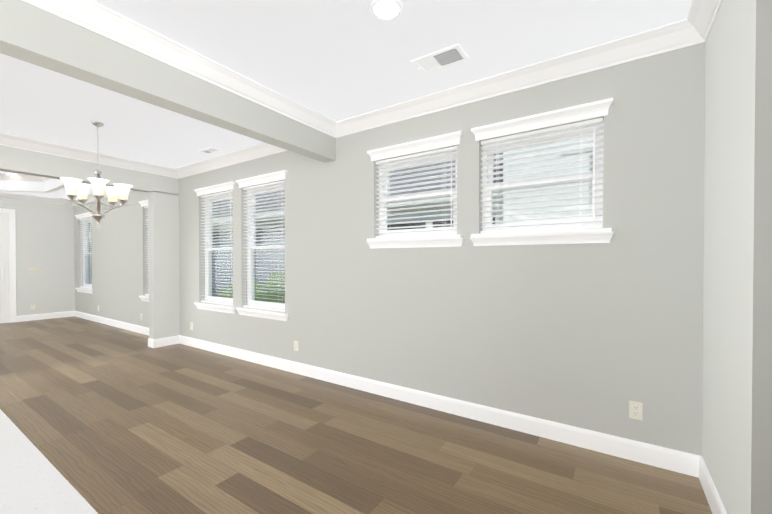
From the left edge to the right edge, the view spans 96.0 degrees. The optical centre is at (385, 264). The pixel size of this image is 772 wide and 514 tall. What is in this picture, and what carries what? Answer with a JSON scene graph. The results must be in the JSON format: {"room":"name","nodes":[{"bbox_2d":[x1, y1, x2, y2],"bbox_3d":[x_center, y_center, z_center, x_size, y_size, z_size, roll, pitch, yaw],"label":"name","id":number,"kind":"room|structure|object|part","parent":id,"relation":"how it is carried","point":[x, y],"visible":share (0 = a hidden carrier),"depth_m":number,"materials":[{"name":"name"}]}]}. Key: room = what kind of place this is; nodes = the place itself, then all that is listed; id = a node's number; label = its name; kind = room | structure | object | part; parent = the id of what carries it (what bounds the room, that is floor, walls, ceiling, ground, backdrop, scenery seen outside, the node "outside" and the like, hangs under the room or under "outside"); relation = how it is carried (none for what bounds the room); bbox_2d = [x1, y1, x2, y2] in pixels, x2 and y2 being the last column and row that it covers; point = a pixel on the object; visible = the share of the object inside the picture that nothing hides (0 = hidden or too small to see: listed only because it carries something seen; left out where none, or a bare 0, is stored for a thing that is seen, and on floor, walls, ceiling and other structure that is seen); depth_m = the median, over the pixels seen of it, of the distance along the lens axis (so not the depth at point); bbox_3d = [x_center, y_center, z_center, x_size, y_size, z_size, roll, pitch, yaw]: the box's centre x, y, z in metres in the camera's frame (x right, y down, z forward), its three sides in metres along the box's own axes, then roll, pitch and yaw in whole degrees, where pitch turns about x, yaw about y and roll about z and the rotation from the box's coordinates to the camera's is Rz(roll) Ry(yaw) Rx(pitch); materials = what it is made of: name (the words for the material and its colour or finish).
{"room":"empty living room","nodes":[
{"label":"empty living room","id":0,"kind":"room"},
{"bbox_2d":[0,199,74,323],"bbox_3d":[-10.048,-0.361,4.496,0.200,3.250,9.200,0,1,34],"label":"wall","id":1,"kind":"structure","parent":0,"point":[45,236],"depth_m":7.84,"materials":[{"name":"grey paint"}]},
{"bbox_2d":[0,208,16,322],"bbox_3d":[-8.569,0.033,6.662,0.178,2.420,2.017,0,1,34],"label":"door frame","id":2,"kind":"structure","parent":1,"relation":"attached to","point":[8,313],"depth_m":7.39,"materials":[{"name":"white wood"}]},
{"bbox_3d":[-8.582,0.078,6.671,0.145,2.330,1.837,0,1,34],"label":"frame","id":3,"kind":"part","parent":2,"relation":"part of","materials":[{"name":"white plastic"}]},
{"bbox_2d":[29,267,42,271],"bbox_3d":[-7.781,0.107,7.723,0.019,0.093,0.208,0,1,34],"label":"switch plate","id":4,"kind":"object","parent":1,"relation":"attached to","point":[35,269],"depth_m":7.72,"materials":[{"name":"white plastic"}]},
{"bbox_2d":[0,145,179,338],"bbox_3d":[-5.850,-0.089,1.837,0.160,2.760,9.000,0,1,34],"label":"wall","id":5,"kind":"structure","parent":0,"point":[164,289],"depth_m":5.27,"materials":[{"name":"grey paint"}]},
{"bbox_2d":[0,0,691,199],"bbox_3d":[-2.740,-1.568,-0.239,17.200,0.280,9.000,0,1,34],"label":"ceiling","id":6,"kind":"structure","parent":0,"point":[336,60],"depth_m":2.40,"materials":[{"name":"white paint"}]},
{"bbox_2d":[54,121,138,227],"bbox_3d":[-2.997,-0.924,3.574,0.669,1.085,0.644,0,1,34],"label":"chandelier","id":7,"kind":"object","parent":6,"relation":"hanging from","point":[75,187],"depth_m":3.59,"materials":[{"name":"white glass"}]},
{"bbox_3d":[-2.992,-0.763,3.586,0.576,0.160,0.561,0,1,34],"label":"lamp shade","id":8,"kind":"part","parent":7,"relation":"part of","materials":[{"name":"white glass"}]},
{"bbox_2d":[0,0,335,162],"bbox_3d":[-3.091,-1.263,-0.004,0.160,0.375,9.000,0,1,34],"label":"beam","id":9,"kind":"structure","parent":6,"relation":"attached to","point":[32,34],"depth_m":2.19,"materials":[{"name":"grey paint"}]},
{"bbox_2d":[198,147,222,154],"bbox_3d":[-2.271,-1.469,4.490,0.300,0.013,0.160,0,1,34],"label":"ceiling vent","id":10,"kind":"object","parent":6,"relation":"in","point":[210,150],"depth_m":4.48,"materials":[{"name":"grey metal"}]},
{"bbox_2d":[370,0,402,19],"bbox_3d":[0.002,-1.445,1.964,0.184,0.010,0.184,0,1,34],"label":"recessed light","id":11,"kind":"object","parent":6,"relation":"in","point":[386,9],"visible":1,"depth_m":1.96,"materials":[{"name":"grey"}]},
{"bbox_2d":[411,43,468,74],"bbox_3d":[0.384,-1.448,2.467,0.360,0.013,0.210,0,1,34],"label":"ceiling vent","id":12,"kind":"object","parent":6,"relation":"in","point":[442,58],"visible":1,"depth_m":2.46,"materials":[{"name":"grey metal"}]},
{"bbox_2d":[0,316,711,513],"bbox_3d":[-2.740,1.361,-0.209,17.600,0.100,9.400,0,1,34],"label":"floor","id":13,"kind":"structure","parent":0,"point":[106,419],"depth_m":2.46,"materials":[{"name":"brown wood"}]},
{"bbox_2d":[0,409,97,513],"bbox_3d":[-0.555,0.849,0.005,4.200,0.920,1.020,0,1,34],"label":"countertop","id":14,"kind":"structure","parent":13,"relation":"on","point":[33,480],"depth_m":0.61,"materials":[{"name":"white stone"}]},
{"bbox_2d":[74,42,705,455],"bbox_3d":[-2.783,-0.369,5.321,11.400,3.250,0.200,0,1,34],"label":"wall","id":15,"kind":"structure","parent":0,"point":[594,336],"depth_m":2.78,"materials":[{"name":"grey paint"}]},
{"bbox_2d":[75,212,92,293],"bbox_3d":[-6.813,-0.259,7.949,0.988,1.790,0.228,0,1,34],"label":"window frame","id":16,"kind":"structure","parent":15,"relation":"attached to","point":[85,260],"depth_m":8.17,"materials":[{"name":"white wood"}]},
{"bbox_3d":[-6.775,-0.262,8.006,0.860,1.598,0.090,0,1,34],"label":"frame","id":17,"kind":"part","parent":16,"relation":"part of","materials":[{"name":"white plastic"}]},
{"bbox_3d":[-6.775,-0.267,8.006,0.720,1.438,0.044,0,1,34],"label":"glass","id":18,"kind":"part","parent":16,"relation":"part of","materials":[{"name":"glass"}]},
{"bbox_2d":[79,217,91,288],"bbox_3d":[-6.827,-0.264,7.927,0.848,1.588,0.074,0,1,34],"label":"blind","id":19,"kind":"object","parent":15,"relation":"attached to","point":[90,249],"depth_m":7.98,"materials":[{"name":"white plastic"}]},
{"bbox_2d":[139,200,148,301],"bbox_3d":[-3.987,-0.240,6.076,0.988,1.790,0.228,0,1,34],"label":"window frame","id":20,"kind":"structure","parent":15,"relation":"attached to","point":[143,203],"depth_m":6.21,"materials":[{"name":"white wood"}]},
{"bbox_3d":[-3.949,-0.243,6.134,0.860,1.598,0.090,0,1,34],"label":"frame","id":21,"kind":"part","parent":20,"relation":"part of","materials":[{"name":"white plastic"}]},
{"bbox_2d":[144,206,148,294],"bbox_3d":[-4.001,-0.245,6.054,0.848,1.588,0.074,0,1,34],"label":"blind","id":22,"kind":"object","parent":15,"relation":"attached to","point":[147,229],"depth_m":6.23,"materials":[{"name":"white plastic"}]},
{"bbox_2d":[194,181,235,313],"bbox_3d":[-2.416,-0.230,5.035,0.986,1.790,0.228,0,1,34],"label":"window frame","id":23,"kind":"structure","parent":15,"relation":"attached to","point":[222,187],"depth_m":5.12,"materials":[{"name":"white wood"}]},
{"bbox_3d":[-2.378,-0.233,5.093,0.858,1.598,0.090,0,1,34],"label":"frame","id":24,"kind":"part","parent":23,"relation":"part of","materials":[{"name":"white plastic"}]},
{"bbox_3d":[-2.378,-0.238,5.092,0.718,1.438,0.044,0,1,34],"label":"glass","id":25,"kind":"part","parent":23,"relation":"part of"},
{"bbox_2d":[201,190,232,304],"bbox_3d":[-2.430,-0.235,5.013,0.846,1.588,0.074,0,1,34],"label":"blinds","id":26,"kind":"object","parent":15,"relation":"attached to","point":[230,210],"depth_m":4.99,"materials":[{"name":"white plastic"}]},
{"bbox_2d":[236,170,288,320],"bbox_3d":[-1.536,-0.224,4.452,0.989,1.790,0.228,0,1,34],"label":"window frame","id":27,"kind":"structure","parent":15,"relation":"attached to","point":[253,181],"depth_m":4.52,"materials":[{"name":"white wood"}]},
{"bbox_3d":[-1.498,-0.227,4.510,0.861,1.598,0.090,0,1,34],"label":"frame","id":28,"kind":"part","parent":27,"relation":"part of","materials":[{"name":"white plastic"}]},
{"bbox_3d":[-1.498,-0.232,4.509,0.721,1.438,0.044,0,1,34],"label":"glass","id":29,"kind":"part","parent":27,"relation":"part of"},
{"bbox_2d":[243,180,284,311],"bbox_3d":[-1.550,-0.229,4.430,0.849,1.588,0.074,0,1,34],"label":"blind","id":30,"kind":"object","parent":15,"relation":"attached to","point":[278,211],"depth_m":4.42,"materials":[{"name":"white plastic"}]},
{"bbox_2d":[294,341,297,350],"bbox_3d":[-1.052,0.949,4.062,0.072,0.116,0.012,0,1,34],"label":"electrical outlet","id":31,"kind":"object","parent":15,"relation":"attached to","point":[295,345],"depth_m":4.05,"materials":[{"name":"white plastic"}]},
{"bbox_2d":[367,131,463,248],"bbox_3d":[0.278,-0.637,3.246,0.996,0.960,0.228,0,1,34],"label":"window frame","id":32,"kind":"structure","parent":15,"relation":"attached to","point":[433,143],"depth_m":3.20,"materials":[{"name":"white wood"}]},
{"bbox_3d":[0.316,-0.640,3.304,0.868,0.768,0.090,0,1,34],"label":"frame","id":33,"kind":"part","parent":32,"relation":"part of","materials":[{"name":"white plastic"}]},
{"bbox_3d":[0.316,-0.645,3.304,0.728,0.608,0.044,0,1,34],"label":"glass","id":34,"kind":"part","parent":32,"relation":"part of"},
{"bbox_2d":[376,146,456,237],"bbox_3d":[0.263,-0.642,3.224,0.856,0.758,0.074,0,1,34],"label":"blinds","id":35,"kind":"object","parent":15,"relation":"attached to","point":[429,153],"visible":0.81,"depth_m":3.20,"materials":[{"name":"white plastic"}]},
{"bbox_2d":[480,118,602,233],"bbox_3d":[1.143,-0.636,2.641,0.853,0.758,0.074,0,1,34],"label":"blind","id":36,"kind":"object","parent":15,"relation":"attached to","point":[580,125],"visible":1,"depth_m":2.61,"materials":[{"name":"white plastic"}]},
{"bbox_2d":[470,98,613,245],"bbox_3d":[1.157,-0.631,2.663,0.993,0.960,0.228,0,1,34],"label":"window frame","id":37,"kind":"structure","parent":15,"relation":"attached to","point":[590,110],"depth_m":2.60,"materials":[{"name":"white wood"}]},
{"bbox_3d":[1.196,-0.639,2.720,0.725,0.608,0.044,0,1,34],"label":"glass","id":38,"kind":"part","parent":37,"relation":"part of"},
{"bbox_3d":[1.196,-0.634,2.720,0.865,0.768,0.090,0,1,34],"label":"frame","id":39,"kind":"part","parent":37,"relation":"part of","materials":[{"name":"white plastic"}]},
{"bbox_2d":[629,400,642,420],"bbox_3d":[1.639,0.957,2.279,0.072,0.116,0.012,0,1,34],"label":"electrical outlet","id":40,"kind":"object","parent":15,"relation":"attached to","point":[635,410],"visible":1,"depth_m":2.27,"materials":[{"name":"white plastic"}]},
{"bbox_2d":[702,0,771,513],"bbox_3d":[4.301,-0.317,0.080,6.200,3.250,1.110,0,1,34],"label":"wall","id":41,"kind":"structure","parent":0,"point":[737,384],"depth_m":1.49,"materials":[{"name":"grey paint"}]},
{"bbox_2d":[0,0,722,205],"bbox_3d":[-2.740,-1.509,-0.238,17.200,0.398,9.000,0,1,34],"label":"crown molding","id":42,"kind":"structure","parent":41,"relation":"attached to","point":[694,27],"depth_m":2.60,"materials":[{"name":"white wood"}]},
{"bbox_2d":[17,311,726,513],"bbox_3d":[-2.740,1.246,-0.210,17.200,0.130,9.000,0,1,34],"label":"baseboard","id":43,"kind":"structure","parent":41,"relation":"attached to","point":[690,464],"depth_m":2.84,"materials":[{"name":"white wood"}]},
{"label":"outside","id":44,"kind":"structure","parent":0,"visible":0},
{"bbox_3d":[-28.668,1.476,28.372,200.000,0.200,130.000,0,1,34],"label":"ground","id":45,"kind":"structure","parent":44,"visible":0},
{"bbox_2d":[220,272,284,302],"bbox_3d":[-2.034,0.876,5.948,1.365,1.537,1.431,0,1,34],"label":"shrub","id":46,"kind":"object","parent":45,"relation":"on","point":[280,290],"depth_m":5.62,"materials":[{"name":"green plant"}]},
{"bbox_2d":[89,137,592,296],"bbox_3d":[1.427,-1.488,12.207,36.800,6.050,10.450,0,1,34],"label":"house","id":47,"kind":"structure","parent":45,"relation":"on","point":[227,258],"depth_m":7.04,"materials":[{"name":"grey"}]}
]}

